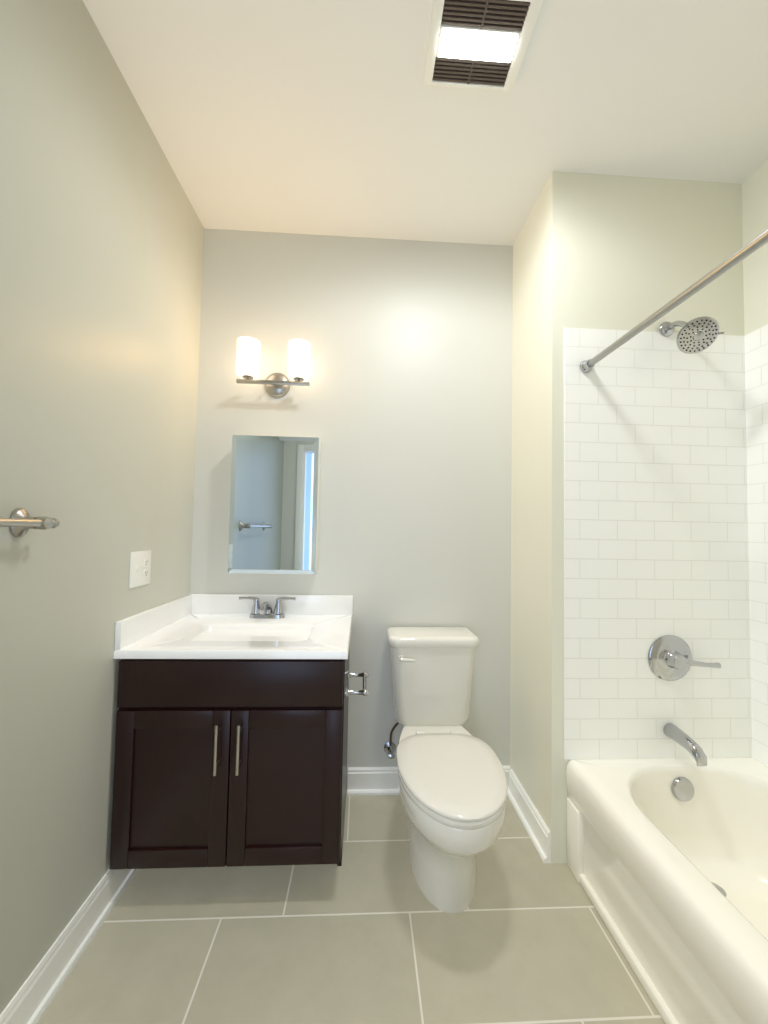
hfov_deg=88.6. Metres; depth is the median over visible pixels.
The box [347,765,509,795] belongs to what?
baseboard
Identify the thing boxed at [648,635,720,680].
shower valve
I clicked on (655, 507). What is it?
tile
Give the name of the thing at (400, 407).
wall
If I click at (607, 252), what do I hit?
wall
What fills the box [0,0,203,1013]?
wall
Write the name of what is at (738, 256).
shower rod
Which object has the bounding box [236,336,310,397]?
sconce
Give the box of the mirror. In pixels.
[228,435,320,573]
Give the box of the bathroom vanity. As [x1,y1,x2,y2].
[109,594,369,869]
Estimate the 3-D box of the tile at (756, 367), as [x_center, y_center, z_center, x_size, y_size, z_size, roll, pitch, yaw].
[1.509,0.091,0.830,0.006,1.693,1.524,1,-2,-3]
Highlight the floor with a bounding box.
[37,792,664,1023]
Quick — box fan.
[422,0,542,91]
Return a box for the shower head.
[659,316,723,353]
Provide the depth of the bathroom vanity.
1.33 m
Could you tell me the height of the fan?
0.028 m
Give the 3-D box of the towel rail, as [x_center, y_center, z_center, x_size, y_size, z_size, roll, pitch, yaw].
[-0.821,0.014,0.638,0.073,0.070,0.692,1,-2,-3]
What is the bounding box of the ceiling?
[83,0,767,245]
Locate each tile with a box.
[564,328,751,759]
[744,324,767,765]
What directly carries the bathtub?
on the floor
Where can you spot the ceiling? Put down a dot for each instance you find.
(327, 117)
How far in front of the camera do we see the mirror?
1.81 m
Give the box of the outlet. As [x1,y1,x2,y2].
[129,550,150,588]
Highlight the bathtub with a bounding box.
[566,757,767,1023]
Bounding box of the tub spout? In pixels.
[663,723,706,765]
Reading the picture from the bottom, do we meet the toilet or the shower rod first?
the toilet
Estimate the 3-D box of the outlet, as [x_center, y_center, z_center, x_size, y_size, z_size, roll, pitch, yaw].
[-0.896,0.209,1.456,0.016,0.128,0.132,1,-2,-3]
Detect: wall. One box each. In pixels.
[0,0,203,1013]
[190,228,512,791]
[510,171,743,863]
[742,160,767,335]
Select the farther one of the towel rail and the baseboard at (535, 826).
the baseboard at (535, 826)
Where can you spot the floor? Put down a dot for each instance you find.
(367, 932)
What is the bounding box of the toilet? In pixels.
[384,627,507,913]
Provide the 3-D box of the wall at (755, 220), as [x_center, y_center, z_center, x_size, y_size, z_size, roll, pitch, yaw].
[1.565,-0.039,0.838,0.100,2.740,1.526,1,-2,-3]
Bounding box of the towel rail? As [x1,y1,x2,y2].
[0,508,59,536]
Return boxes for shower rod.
[580,229,767,372]
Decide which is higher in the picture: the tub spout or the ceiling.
the ceiling
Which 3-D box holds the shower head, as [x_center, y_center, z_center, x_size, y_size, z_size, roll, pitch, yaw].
[1.143,-0.684,1.491,0.136,0.191,0.214,1,-2,-3]
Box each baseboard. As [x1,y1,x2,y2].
[0,869,138,1023]
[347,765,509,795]
[507,769,550,862]
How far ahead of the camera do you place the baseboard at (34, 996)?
1.10 m

